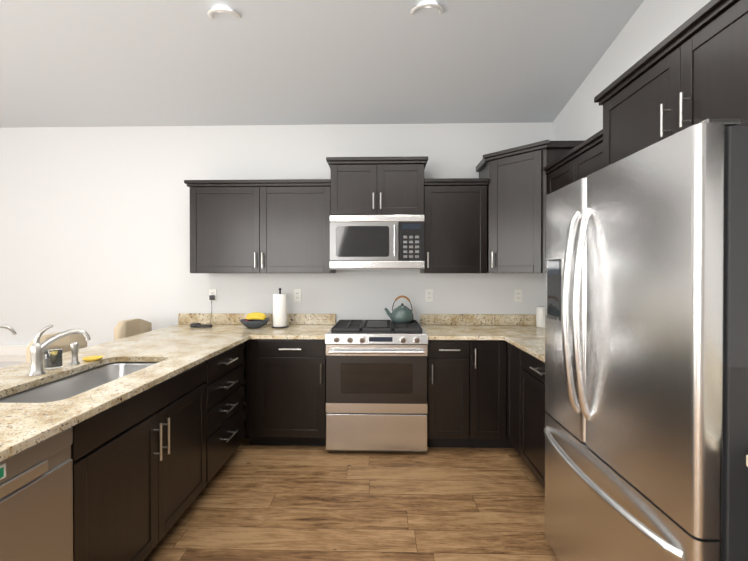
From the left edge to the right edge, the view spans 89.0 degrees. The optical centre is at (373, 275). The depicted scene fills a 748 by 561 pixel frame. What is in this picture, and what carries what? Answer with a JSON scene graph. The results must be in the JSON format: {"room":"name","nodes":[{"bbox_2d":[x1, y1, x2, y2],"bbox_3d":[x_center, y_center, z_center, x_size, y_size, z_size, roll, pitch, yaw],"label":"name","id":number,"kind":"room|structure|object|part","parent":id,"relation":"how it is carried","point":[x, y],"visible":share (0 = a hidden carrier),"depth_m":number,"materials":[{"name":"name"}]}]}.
{"room":"kitchen","nodes":[
{"label":"kitchen","id":0,"kind":"room"},
{"bbox_2d":[0,122,552,419],"bbox_3d":[-1.669,-0.023,3.617,6.810,2.753,0.100,0,0,1],"label":"wall","id":1,"kind":"structure","parent":0,"point":[95,233],"depth_m":3.57,"materials":[{"name":"white paint"}]},
{"bbox_2d":[0,344,27,361],"bbox_3d":[-3.800,0.734,3.598,1.750,0.160,0.049,0,0,1],"label":"trim","id":2,"kind":"structure","parent":1,"relation":"attached to","point":[12,353],"depth_m":3.56,"materials":[{"name":"white paint"}]},
{"bbox_2d":[205,289,216,324],"bbox_3d":[-1.508,0.287,3.503,0.072,0.322,0.121,0,0,1],"label":"outlet","id":3,"kind":"object","parent":1,"relation":"attached to","point":[212,294],"visible":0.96,"depth_m":3.56,"materials":[{"name":"white plastic"}]},
{"bbox_2d":[184,179,335,272],"bbox_3d":[-0.977,-0.412,3.362,1.235,0.785,0.368,0,0,1],"label":"upper cabinet","id":4,"kind":"object","parent":1,"relation":"attached to","point":[262,226],"visible":0.96,"depth_m":3.22,"materials":[{"name":"brown wood"}]},
{"bbox_2d":[294,289,300,301],"bbox_3d":[-0.711,0.184,3.539,0.072,0.116,0.008,0,0,1],"label":"outlet","id":5,"kind":"object","parent":1,"relation":"attached to","point":[297,295],"visible":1,"depth_m":3.54,"materials":[{"name":"white plastic"}]},
{"bbox_2d":[326,156,427,214],"bbox_3d":[0.030,-0.737,3.311,0.836,0.470,0.418,0,0,1],"label":"upper cabinet","id":6,"kind":"object","parent":1,"relation":"attached to","point":[377,185],"visible":1,"depth_m":3.14,"materials":[{"name":"brown wood"}]},
{"bbox_2d":[330,215,424,268],"bbox_3d":[0.029,-0.276,3.299,0.780,0.444,0.446,0,0,1],"label":"over-the-range microwave","id":7,"kind":"object","parent":6,"relation":"attached to","point":[377,241],"visible":1,"depth_m":3.12,"materials":[{"name":"silver metal"}]},
{"bbox_2d":[425,289,432,301],"bbox_3d":[0.509,0.184,3.510,0.072,0.116,0.008,0,0,1],"label":"outlet","id":8,"kind":"object","parent":1,"relation":"attached to","point":[428,295],"visible":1,"depth_m":3.51,"materials":[{"name":"white plastic"}]},
{"bbox_2d":[420,178,487,272],"bbox_3d":[0.685,-0.411,3.322,0.527,0.785,0.368,0,0,1],"label":"upper cabinet","id":9,"kind":"object","parent":1,"relation":"attached to","point":[455,211],"visible":0.88,"depth_m":3.18,"materials":[{"name":"brown wood"}]},
{"bbox_2d":[514,289,521,301],"bbox_3d":[1.322,0.184,3.490,0.072,0.116,0.008,0,0,1],"label":"outlet","id":10,"kind":"object","parent":1,"relation":"attached to","point":[517,295],"visible":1,"depth_m":3.49,"materials":[{"name":"white plastic"}]},
{"bbox_2d":[476,140,584,272],"bbox_3d":[1.262,-0.508,3.140,0.724,0.980,0.702,0,0,1],"label":"upper cabinet","id":11,"kind":"object","parent":1,"relation":"attached to","point":[516,194],"visible":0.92,"depth_m":2.98,"materials":[{"name":"brown wood"}]},
{"bbox_2d":[0,0,643,127],"bbox_3d":[-1.745,-2.054,0.439,6.810,1.387,6.435,0,0,1],"label":"ceiling","id":12,"kind":"structure","parent":0,"point":[92,63],"depth_m":2.75,"materials":[{"name":"grey paint"}]},
{"bbox_2d":[207,9,240,18],"bbox_3d":[-0.933,-1.623,2.385,0.203,0.050,0.199,0,0,1],"label":"recessed light","id":13,"kind":"object","parent":12,"relation":"in","point":[212,11],"visible":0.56,"depth_m":2.32,"materials":[{"name":"white plastic"}]},
{"bbox_2d":[411,3,443,14],"bbox_3d":[0.327,-1.625,2.344,0.203,0.050,0.199,0,0,1],"label":"recessed light","id":14,"kind":"object","parent":12,"relation":"in","point":[437,6],"visible":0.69,"depth_m":2.28,"materials":[{"name":"white plastic"}]},
{"bbox_2d":[144,420,558,560],"bbox_3d":[-1.745,1.422,0.459,6.810,0.100,6.435,0,0,1],"label":"floor","id":15,"kind":"structure","parent":0,"point":[279,503],"depth_m":2.22,"materials":[{"name":"brown wood"}]},
{"bbox_2d":[0,427,72,560],"bbox_3d":[-1.315,0.935,0.994,0.603,0.867,0.600,0,0,1],"label":"dishwasher","id":16,"kind":"object","parent":15,"relation":"on","point":[36,502],"visible":0.92,"depth_m":1.16,"materials":[{"name":"silver metal"}]},
{"bbox_2d":[26,332,86,361],"bbox_3d":[-1.918,0.873,2.503,0.435,0.976,0.423,0,0,1],"label":"bar stool","id":17,"kind":"object","parent":15,"relation":"on","point":[64,343],"visible":0.06,"depth_m":2.54,"materials":[{"name":"beige fabric"}]},
{"bbox_2d":[114,319,151,339],"bbox_3d":[-1.900,0.869,3.253,0.435,0.976,0.423,0,0,1],"label":"bar stool","id":18,"kind":"object","parent":15,"relation":"on","point":[127,328],"visible":0.12,"depth_m":3.23,"materials":[{"name":"beige fabric"}]},
{"bbox_2d":[71,361,205,560],"bbox_3d":[-1.291,0.931,1.786,0.643,0.867,0.972,0,0,1],"label":"base cabinet","id":19,"kind":"object","parent":15,"relation":"on","point":[139,472],"visible":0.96,"depth_m":1.64,"materials":[{"name":"black wood"}]},
{"bbox_2d":[203,343,243,484],"bbox_3d":[-1.272,0.926,2.582,0.643,0.867,0.605,0,0,1],"label":"base cabinet","id":20,"kind":"object","parent":15,"relation":"on","point":[224,381],"visible":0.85,"depth_m":2.51,"materials":[{"name":"black wood"}]},
{"bbox_2d":[246,339,325,445],"bbox_3d":[-0.679,0.922,3.224,0.627,0.867,0.646,0,0,1],"label":"base cabinet","id":21,"kind":"object","parent":15,"relation":"on","point":[291,392],"depth_m":2.94,"materials":[{"name":"black wood"}]},
{"bbox_3d":[-0.947,0.922,3.261,0.090,0.867,0.584,0,0,1],"label":"corner base cabinet filler","id":22,"kind":"part","parent":21,"relation":"part of","materials":[{"name":"black wood"}]},
{"bbox_2d":[178,313,335,338],"bbox_3d":[-1.098,0.421,3.234,1.470,0.130,0.637,0,0,1],"label":"countertop","id":23,"kind":"structure","parent":21,"relation":"on","point":[310,326],"depth_m":3.52,"materials":[{"name":"stone"}]},
{"bbox_2d":[240,312,268,327],"bbox_3d":[-1.041,0.388,3.319,0.250,0.133,0.250,0,0,1],"label":"bowl","id":24,"kind":"object","parent":23,"relation":"on","point":[255,320],"visible":1,"depth_m":3.27,"materials":[{"name":"grey ceramic"}]},
{"bbox_2d":[271,288,288,327],"bbox_3d":[-0.825,0.282,3.343,0.150,0.345,0.150,0,0,1],"label":"paper towel holder","id":25,"kind":"object","parent":23,"relation":"on","point":[279,310],"visible":1,"depth_m":3.29,"materials":[{"name":"white paper"}]},
{"bbox_2d":[325,320,427,451],"bbox_3d":[0.026,0.879,3.164,0.772,0.954,0.715,0,0,1],"label":"gas range","id":26,"kind":"object","parent":15,"relation":"on","point":[376,385],"visible":1,"depth_m":2.86,"materials":[{"name":"silver metal"}]},
{"bbox_2d":[384,295,413,322],"bbox_3d":[0.215,0.288,3.288,0.254,0.234,0.196,0,0,1],"label":"tea kettle","id":27,"kind":"object","parent":26,"relation":"on","point":[402,313],"visible":1,"depth_m":3.23,"materials":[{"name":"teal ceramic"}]},
{"bbox_2d":[427,340,468,447],"bbox_3d":[0.578,0.922,3.193,0.318,0.867,0.646,0,0,1],"label":"base cabinet","id":28,"kind":"object","parent":15,"relation":"on","point":[447,393],"visible":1,"depth_m":2.91,"materials":[{"name":"black wood"}]},
{"bbox_2d":[467,340,512,447],"bbox_3d":[1.183,0.922,3.179,0.884,0.867,0.646,0,0,1],"label":"base cabinet","id":29,"kind":"object","parent":15,"relation":"on","point":[487,393],"visible":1,"depth_m":2.90,"materials":[{"name":"brown wood"}]},
{"bbox_2d":[420,314,544,361],"bbox_3d":[1.009,0.424,2.708,1.207,0.130,1.587,0,0,1],"label":"countertop","id":30,"kind":"structure","parent":29,"relation":"on","point":[523,332],"depth_m":3.21,"materials":[{"name":"stone"}]},
{"bbox_2d":[536,306,544,327],"bbox_3d":[1.481,0.364,3.358,0.096,0.180,0.096,0,0,1],"label":"canister","id":31,"kind":"object","parent":30,"relation":"on","point":[540,316],"visible":0.85,"depth_m":3.32,"materials":[{"name":"white ceramic"}]},
{"bbox_2d":[507,342,522,455],"bbox_3d":[1.310,0.925,2.748,0.608,0.867,0.278,0,0,1],"label":"base cabinet","id":32,"kind":"object","parent":15,"relation":"on","point":[514,367],"visible":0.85,"depth_m":2.76,"materials":[{"name":"brown wood"}]},
{"bbox_2d":[520,350,544,489],"bbox_3d":[1.280,0.928,2.259,0.646,0.867,0.696,0,0,1],"label":"base cabinet","id":33,"kind":"object","parent":15,"relation":"on","point":[532,413],"visible":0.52,"depth_m":2.39,"materials":[{"name":"black wood"}]},
{"bbox_2d":[543,118,747,560],"bbox_3d":[1.163,0.479,1.431,0.793,1.774,0.930,0,0,1],"label":"refrigerator","id":34,"kind":"object","parent":15,"relation":"on","point":[645,430],"visible":1,"depth_m":1.13,"materials":[{"name":"grey metal"}]},
{"bbox_3d":[-1.365,0.929,2.118,0.689,0.867,2.887,0,0,1],"label":"panel","id":35,"kind":"object","parent":15,"relation":"on","visible":0},
{"bbox_2d":[0,324,272,461],"bbox_3d":[-1.415,0.477,2.094,0.890,0.030,2.932,0,0,1],"label":"countertop","id":36,"kind":"structure","parent":35,"relation":"on","point":[174,350],"depth_m":1.80,"materials":[{"name":"stone"}]},
{"bbox_2d":[0,325,16,334],"bbox_3d":[-1.583,0.337,1.595,0.107,0.256,0.082,0,0,1],"label":"tap","id":37,"kind":"object","parent":36,"relation":"on","point":[12,330],"visible":1,"depth_m":1.61,"materials":[{"name":"silver metal"}]},
{"bbox_2d":[44,348,62,368],"bbox_3d":[-1.615,0.418,1.918,0.072,0.090,0.071,0,0,1],"label":"jar","id":38,"kind":"object","parent":36,"relation":"on","point":[53,358],"visible":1,"depth_m":1.89,"materials":[{"name":"clear glass"}]},
{"bbox_2d":[29,325,90,375],"bbox_3d":[-1.502,0.349,1.819,0.220,0.229,0.122,0,0,1],"label":"faucet","id":39,"kind":"object","parent":36,"relation":"on","point":[37,348],"visible":1,"depth_m":1.79,"materials":[{"name":"silver metal"}]},
{"bbox_2d":[69,342,79,364],"bbox_3d":[-1.561,0.404,1.986,0.044,0.116,0.044,0,0,1],"label":"sprayer","id":40,"kind":"object","parent":36,"relation":"on","point":[74,346],"visible":1,"depth_m":1.98,"materials":[{"name":"silver metal"}]},
{"bbox_2d":[0,362,157,402],"bbox_3d":[-1.328,0.595,1.784,0.414,0.200,0.839,0,0,1],"label":"undermount sink","id":41,"kind":"object","parent":36,"relation":"in","point":[71,385],"visible":0.15,"depth_m":1.92,"materials":[{"name":"silver metal"}]},
{"bbox_2d":[82,356,102,360],"bbox_3d":[-1.536,0.455,2.081,0.094,0.014,0.093,0,0,1],"label":"sponge","id":42,"kind":"object","parent":36,"relation":"on","point":[92,358],"visible":1,"depth_m":2.08,"materials":[{"name":"yellow"}]},
{"bbox_2d":[190,323,211,327],"bbox_3d":[-1.522,0.437,3.369,0.206,0.033,0.096,0,0,1],"label":"smart speaker","id":43,"kind":"object","parent":36,"relation":"on","point":[199,325],"visible":1,"depth_m":3.33},
{"bbox_2d":[553,0,710,140],"bbox_3d":[1.609,-0.627,0.366,0.100,4.000,6.235,0,0,1],"label":"wall","id":44,"kind":"structure","parent":0,"point":[650,25],"depth_m":2.49,"materials":[{"name":"white paint"}]},
{"bbox_2d":[543,129,602,194],"bbox_3d":[1.423,-0.406,2.436,0.368,0.785,0.787,0,0,1],"label":"upper cabinet","id":45,"kind":"object","parent":44,"relation":"attached to","point":[584,159],"visible":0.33,"depth_m":2.39,"materials":[{"name":"brown wood"}]},
{"bbox_2d":[594,0,747,167],"bbox_3d":[1.369,-0.692,1.494,0.431,0.515,1.080,0,0,1],"label":"upper cabinet","id":46,"kind":"object","parent":44,"relation":"attached to","point":[691,71],"visible":0.77,"depth_m":1.46,"materials":[{"name":"brown wood"}]}
]}

